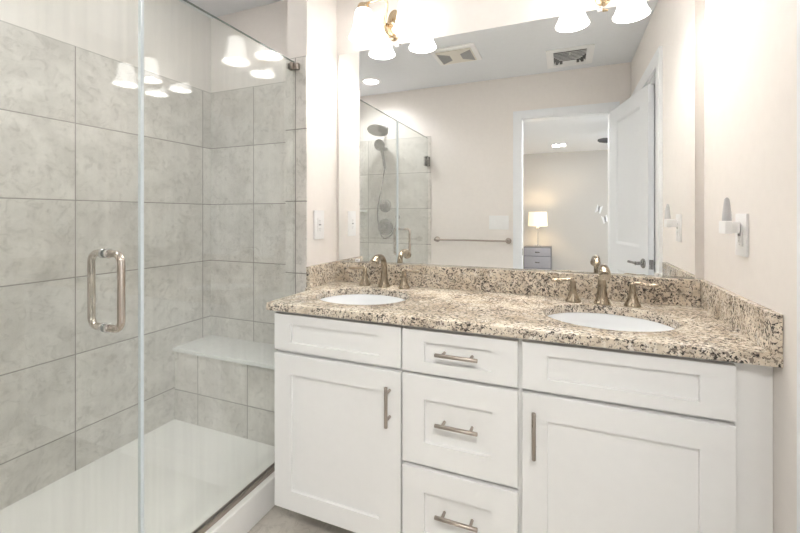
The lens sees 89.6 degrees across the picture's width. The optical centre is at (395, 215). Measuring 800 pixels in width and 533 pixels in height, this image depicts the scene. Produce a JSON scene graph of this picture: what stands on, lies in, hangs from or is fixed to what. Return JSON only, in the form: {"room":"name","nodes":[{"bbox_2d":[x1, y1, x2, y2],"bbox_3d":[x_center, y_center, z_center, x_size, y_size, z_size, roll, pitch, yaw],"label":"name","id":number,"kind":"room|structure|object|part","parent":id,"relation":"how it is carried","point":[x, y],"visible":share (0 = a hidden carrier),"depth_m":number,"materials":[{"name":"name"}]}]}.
{"room":"bathroom","nodes":[
{"label":"bathroom","id":0,"kind":"room"},
{"bbox_2d":[0,0,210,92],"bbox_3d":[-1.534,0.020,1.599,0.092,2.440,1.894,0,0,23],"label":"wall","id":1,"kind":"structure","parent":0,"point":[177,37],"depth_m":2.00,"materials":[{"name":"paint"}]},
{"bbox_2d":[0,20,210,509],"bbox_3d":[-1.465,0.199,1.635,0.008,1.883,1.774,0,0,23],"label":"tiled wall","id":2,"kind":"structure","parent":1,"relation":"attached to","point":[69,113],"depth_m":1.80,"materials":[{"name":"grey tile"}]},
{"bbox_2d":[178,0,282,17],"bbox_3d":[-0.274,-1.250,1.165,2.800,0.100,2.060,0,0,23],"label":"ceiling","id":3,"kind":"structure","parent":0,"point":[217,8],"depth_m":2.30,"materials":[{"name":"paint"}]},
{"bbox_2d":[248,505,354,532],"bbox_3d":[-0.274,1.290,1.165,2.800,0.100,2.060,0,0,23],"label":"floor","id":4,"kind":"structure","parent":0,"point":[278,519],"depth_m":1.62,"materials":[{"name":"tile"}]},
{"bbox_2d":[0,419,274,532],"bbox_3d":[-1.121,1.177,1.359,0.839,0.127,1.510,0,0,23],"label":"shower pan","id":5,"kind":"object","parent":4,"relation":"on","point":[191,471],"visible":0.84,"depth_m":1.68,"materials":[{"name":"plastic"}]},
{"bbox_2d":[183,0,299,532],"bbox_3d":[-0.614,0.194,1.556,0.049,1.836,0.734,0,0,23],"label":"shower frame","id":6,"kind":"object","parent":5,"relation":"on","point":[291,66],"visible":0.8,"depth_m":1.57,"materials":[{"name":"silver metal"}]},
{"bbox_2d":[173,335,277,445],"bbox_3d":[-0.826,0.931,2.179,0.753,0.417,0.260,0,0,23],"label":"shower bench","id":7,"kind":"object","parent":4,"relation":"on","point":[223,384],"visible":0.56,"depth_m":2.09,"materials":[{"name":"tile"}]},
{"bbox_2d":[275,311,772,532],"bbox_3d":[0.334,0.803,1.525,1.529,0.871,0.615,0,0,23],"label":"vanity cabinet","id":8,"kind":"object","parent":4,"relation":"on","point":[380,427],"visible":0.98,"depth_m":1.24,"materials":[{"name":"paint"}]},
{"bbox_3d":[-0.226,0.832,1.479,0.531,0.596,0.020,0,0,23],"label":"cabinet door","id":9,"kind":"part","parent":8,"relation":"part of","materials":[{"name":"paint"}]},
{"bbox_3d":[-0.029,0.645,1.365,0.012,0.137,0.040,0,0,23],"label":"bar pull","id":10,"kind":"part","parent":8,"relation":"part of","materials":[{"name":"silver metal"}]},
{"bbox_3d":[0.192,0.964,1.273,0.137,0.012,0.040,0,0,23],"label":"bar pull","id":11,"kind":"part","parent":8,"relation":"part of","materials":[{"name":"silver metal"}]},
{"bbox_3d":[0.192,0.671,1.273,0.137,0.012,0.040,0,0,23],"label":"bar pull","id":12,"kind":"part","parent":8,"relation":"part of","materials":[{"name":"silver metal"}]},
{"bbox_3d":[0.192,0.446,1.273,0.137,0.012,0.040,0,0,23],"label":"bar pull","id":13,"kind":"part","parent":8,"relation":"part of","materials":[{"name":"silver metal"}]},
{"bbox_3d":[0.199,0.986,1.302,0.377,0.288,0.020,0,0,23],"label":"drawer","id":14,"kind":"part","parent":8,"relation":"part of","materials":[{"name":"paint"}]},
{"bbox_3d":[0.199,0.681,1.302,0.377,0.294,0.020,0,0,23],"label":"drawer","id":15,"kind":"part","parent":8,"relation":"part of","materials":[{"name":"paint"}]},
{"bbox_3d":[0.199,0.453,1.302,0.377,0.141,0.020,0,0,23],"label":"drawer","id":16,"kind":"part","parent":8,"relation":"part of","materials":[{"name":"paint"}]},
{"bbox_2d":[266,281,782,367],"bbox_3d":[0.308,0.352,1.547,1.593,0.030,0.593,0,0,23],"label":"countertop","id":17,"kind":"structure","parent":8,"relation":"on","point":[697,333],"depth_m":1.36,"materials":[{"name":"stone"}]},
{"bbox_2d":[306,261,336,287],"bbox_3d":[-0.356,0.287,1.998,0.020,0.098,0.273,0,0,23],"label":"side splash","id":18,"kind":"object","parent":17,"relation":"on","point":[316,275],"visible":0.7,"depth_m":1.95,"materials":[{"name":"stone"}]},
{"bbox_2d":[320,294,404,304],"bbox_3d":[-0.141,0.441,1.700,0.456,0.146,0.392,0,0,23],"label":"sink","id":19,"kind":"object","parent":17,"relation":"in","point":[353,299],"visible":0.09,"depth_m":1.86,"materials":[{"name":"ceramic"}]},
{"bbox_2d":[348,254,419,288],"bbox_3d":[-0.074,0.257,1.862,0.367,0.159,0.153,0,0,23],"label":"faucet","id":20,"kind":"object","parent":17,"relation":"on","point":[374,262],"visible":1,"depth_m":1.89,"materials":[{"name":"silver metal"}]},
{"bbox_3d":[-0.185,0.254,1.954,0.094,0.019,0.019,0,0,11],"label":"lever","id":21,"kind":"part","parent":20,"relation":"part of","materials":[{"name":"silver metal"}]},
{"bbox_3d":[-0.150,0.294,1.945,0.057,0.085,0.057,0,0,23],"label":"handle","id":22,"kind":"part","parent":20,"relation":"part of","materials":[{"name":"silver metal"}]},
{"bbox_3d":[-0.074,0.257,1.862,0.058,0.159,0.153,0,0,23],"label":"spout","id":23,"kind":"part","parent":20,"relation":"part of","materials":[{"name":"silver metal"}]},
{"bbox_3d":[0.037,0.294,1.867,0.057,0.085,0.057,0,0,23],"label":"handle","id":24,"kind":"part","parent":20,"relation":"part of","materials":[{"name":"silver metal"}]},
{"bbox_3d":[0.069,0.254,1.849,0.094,0.019,0.019,0,0,34],"label":"lever","id":25,"kind":"part","parent":20,"relation":"part of","materials":[{"name":"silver metal"}]},
{"bbox_2d":[551,264,658,307],"bbox_3d":[0.768,0.257,1.494,0.367,0.159,0.153,0,0,23],"label":"faucet","id":26,"kind":"object","parent":17,"relation":"on","point":[604,273],"visible":1,"depth_m":1.51,"materials":[{"name":"silver metal"}]},
{"bbox_3d":[0.658,0.254,1.586,0.094,0.019,0.019,0,0,11],"label":"lever","id":27,"kind":"part","parent":26,"relation":"part of","materials":[{"name":"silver metal"}]},
{"bbox_3d":[0.693,0.294,1.577,0.057,0.085,0.057,0,0,23],"label":"handle","id":28,"kind":"part","parent":26,"relation":"part of","materials":[{"name":"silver metal"}]},
{"bbox_3d":[0.768,0.257,1.494,0.058,0.159,0.153,0,0,23],"label":"spout","id":29,"kind":"part","parent":26,"relation":"part of","materials":[{"name":"silver metal"}]},
{"bbox_3d":[0.880,0.294,1.499,0.057,0.085,0.057,0,0,23],"label":"handle","id":30,"kind":"part","parent":26,"relation":"part of","materials":[{"name":"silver metal"}]},
{"bbox_3d":[0.911,0.254,1.481,0.094,0.019,0.019,0,0,34],"label":"lever","id":31,"kind":"part","parent":26,"relation":"part of","materials":[{"name":"silver metal"}]},
{"bbox_2d":[548,312,673,331],"bbox_3d":[0.707,0.441,1.347,0.456,0.146,0.392,0,0,23],"label":"sink","id":32,"kind":"object","parent":17,"relation":"in","point":[594,320],"visible":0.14,"depth_m":1.49,"materials":[{"name":"ceramic"}]},
{"bbox_2d":[699,279,782,354],"bbox_3d":[1.034,0.287,1.246,0.021,0.098,0.593,0,0,23],"label":"side splash","id":33,"kind":"object","parent":17,"relation":"on","point":[760,324],"visible":0.86,"depth_m":1.12,"materials":[{"name":"stone"}]},
{"bbox_3d":[0.406,0.643,1.184,0.012,0.137,0.040,0,0,23],"label":"bar pull","id":34,"kind":"part","parent":8,"relation":"part of","materials":[{"name":"silver metal"}]},
{"bbox_3d":[0.624,0.832,1.126,0.519,0.596,0.020,0,0,23],"label":"cabinet door","id":35,"kind":"part","parent":8,"relation":"part of","materials":[{"name":"paint"}]},
{"bbox_2d":[288,0,336,266],"bbox_3d":[-0.415,0.020,2.026,0.109,2.440,0.268,0,0,23],"label":"wall partition","id":36,"kind":"structure","parent":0,"point":[312,24],"depth_m":1.99,"materials":[{"name":"paint"}]},
{"bbox_2d":[286,56,306,296],"bbox_3d":[-0.423,0.248,2.014,0.116,1.983,0.257,0,0,23],"label":"tiled wall","id":37,"kind":"structure","parent":36,"relation":"attached to","point":[296,81],"depth_m":1.89,"materials":[{"name":"grey tile"}]},
{"bbox_2d":[314,210,323,238],"bbox_3d":[-0.374,0.045,1.968,0.010,0.140,0.085,0,0,23],"label":"wall outlet","id":38,"kind":"object","parent":36,"relation":"attached to","point":[318,214],"visible":1,"depth_m":1.96,"materials":[{"name":"white plastic"}]},
{"bbox_2d":[318,218,321,231],"bbox_3d":[-0.372,0.045,1.967,0.003,0.067,0.033,0,0,23],"label":"receptacle","id":39,"kind":"object","parent":38,"relation":"attached to","point":[319,219],"depth_m":1.97,"materials":[{"name":"white plastic"}]},
{"bbox_2d":[211,0,703,278],"bbox_3d":[0.042,0.020,2.040,2.665,2.440,0.131,0,0,23],"label":"wall","id":40,"kind":"structure","parent":0,"point":[437,18],"depth_m":2.03,"materials":[{"name":"paint"}]},
{"bbox_2d":[211,81,285,344],"bbox_3d":[-0.774,0.199,2.304,0.755,1.883,0.008,0,0,23],"label":"tiled wall","id":41,"kind":"structure","parent":40,"relation":"attached to","point":[248,124],"depth_m":2.34,"materials":[{"name":"grey tile"}]},
{"bbox_2d":[349,0,422,43],"bbox_3d":[-0.043,-0.943,1.916,0.369,0.177,0.184,0,0,23],"label":"vanity light","id":42,"kind":"object","parent":40,"relation":"attached to","point":[405,22],"visible":1,"depth_m":1.90,"materials":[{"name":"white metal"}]},
{"bbox_3d":[-0.156,-0.923,1.940,0.142,0.138,0.142,0,0,23],"label":"lamp shade","id":43,"kind":"part","parent":42,"relation":"part of","materials":[{"name":"white glass"}]},
{"bbox_3d":[-0.156,-0.926,1.940,0.062,0.122,0.062,0,0,23],"label":"bulb","id":44,"kind":"part","parent":42,"relation":"part of","materials":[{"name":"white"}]},
{"bbox_3d":[-0.041,-0.944,1.948,0.066,0.167,0.104,0,0,23],"label":"scroll arm","id":45,"kind":"part","parent":42,"relation":"part of","materials":[{"name":"gold metal"}]},
{"bbox_3d":[0.053,-0.923,1.853,0.142,0.138,0.142,0,0,23],"label":"lamp shade","id":46,"kind":"part","parent":42,"relation":"part of","materials":[{"name":"white glass"}]},
{"bbox_3d":[0.053,-0.926,1.853,0.062,0.122,0.062,0,0,23],"label":"bulb","id":47,"kind":"part","parent":42,"relation":"part of","materials":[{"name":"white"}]},
{"bbox_2d":[339,0,694,277],"bbox_3d":[0.415,-0.307,1.818,1.550,1.090,0.013,0,0,23],"label":"wall mirror","id":48,"kind":"object","parent":40,"relation":"attached to","point":[564,143],"visible":1,"depth_m":1.75,"materials":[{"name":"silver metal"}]},
{"bbox_2d":[336,261,699,306],"bbox_3d":[0.414,0.287,1.801,1.551,0.098,0.044,0,0,23],"label":"backsplash","id":49,"kind":"structure","parent":40,"relation":"attached to","point":[671,290],"depth_m":1.72,"materials":[{"name":"stone"}]},
{"bbox_2d":[554,0,609,10],"bbox_3d":[0.811,-0.931,1.561,0.369,0.177,0.184,0,0,23],"label":"vanity light","id":50,"kind":"object","parent":40,"relation":"attached to","point":[565,5],"visible":1,"depth_m":1.64,"materials":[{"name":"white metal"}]},
{"bbox_3d":[0.698,-0.911,1.585,0.142,0.138,0.142,0,0,23],"label":"lamp shade","id":51,"kind":"part","parent":50,"relation":"part of","materials":[{"name":"white glass"}]},
{"bbox_2d":[704,0,796,532],"bbox_3d":[0.872,0.020,0.669,0.120,2.440,1.785,0,0,23],"label":"wall","id":52,"kind":"structure","parent":0,"point":[750,46],"depth_m":1.08,"materials":[{"name":"paint"}]},
{"bbox_2d":[735,214,748,256],"bbox_3d":[1.017,0.057,1.188,0.010,0.125,0.080,0,0,23],"label":"wall outlet","id":53,"kind":"object","parent":52,"relation":"attached to","point":[742,238],"visible":0.94,"depth_m":1.17,"materials":[{"name":"white plastic"}]},
{"bbox_2d":[719,198,739,233],"bbox_3d":[0.988,0.001,1.191,0.044,0.107,0.054,0,0,23],"label":"night light","id":54,"kind":"object","parent":53,"relation":"attached to","point":[726,226],"visible":1,"depth_m":1.18,"materials":[{"name":"white plastic"}]},
{"bbox_3d":[0.976,-0.019,1.188,0.024,0.068,0.014,0,0,23],"label":"blade","id":55,"kind":"part","parent":54,"relation":"part of","materials":[{"name":"white plastic"}]},
{"bbox_2d":[737,223,742,245],"bbox_3d":[1.014,0.057,1.188,0.003,0.067,0.033,0,0,23],"label":"receptacle","id":56,"kind":"object","parent":53,"relation":"attached to","point":[739,235],"depth_m":1.18,"materials":[{"name":"white plastic"}]},
{"bbox_2d":[797,0,799,532],"bbox_3d":[0.739,0.168,0.372,0.138,2.145,1.045,0,0,23],"label":"trim","id":57,"kind":"structure","parent":52,"relation":"attached to","point":[798,1],"depth_m":0.87,"materials":[{"name":"paint"}]},
{"bbox_3d":[-0.687,0.020,0.286,2.665,2.440,0.120,0,0,23],"label":"wall","id":58,"kind":"structure","parent":0,"visible":0},
{"bbox_3d":[-1.418,0.198,0.659,0.830,1.883,0.008,0,0,23],"label":"tiled wall","id":59,"kind":"structure","parent":58,"relation":"attached to","visible":0},
{"bbox_2d":[87,0,143,532],"bbox_3d":[-0.912,0.194,0.866,0.148,1.836,0.763,0,0,23],"label":"shower door","id":60,"kind":"structure","parent":59,"relation":"attached to","point":[105,327],"depth_m":1.21,"materials":[{"name":"clear glass"}]},
{"bbox_3d":[-0.843,0.209,1.136,0.068,0.226,0.020,0,0,23],"label":"pull handle","id":61,"kind":"part","parent":60,"relation":"part of","materials":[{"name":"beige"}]},
{"bbox_3d":[-0.769,0.209,1.105,0.068,0.226,0.020,0,0,23],"label":"pull handle","id":62,"kind":"part","parent":60,"relation":"part of","materials":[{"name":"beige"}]}
]}

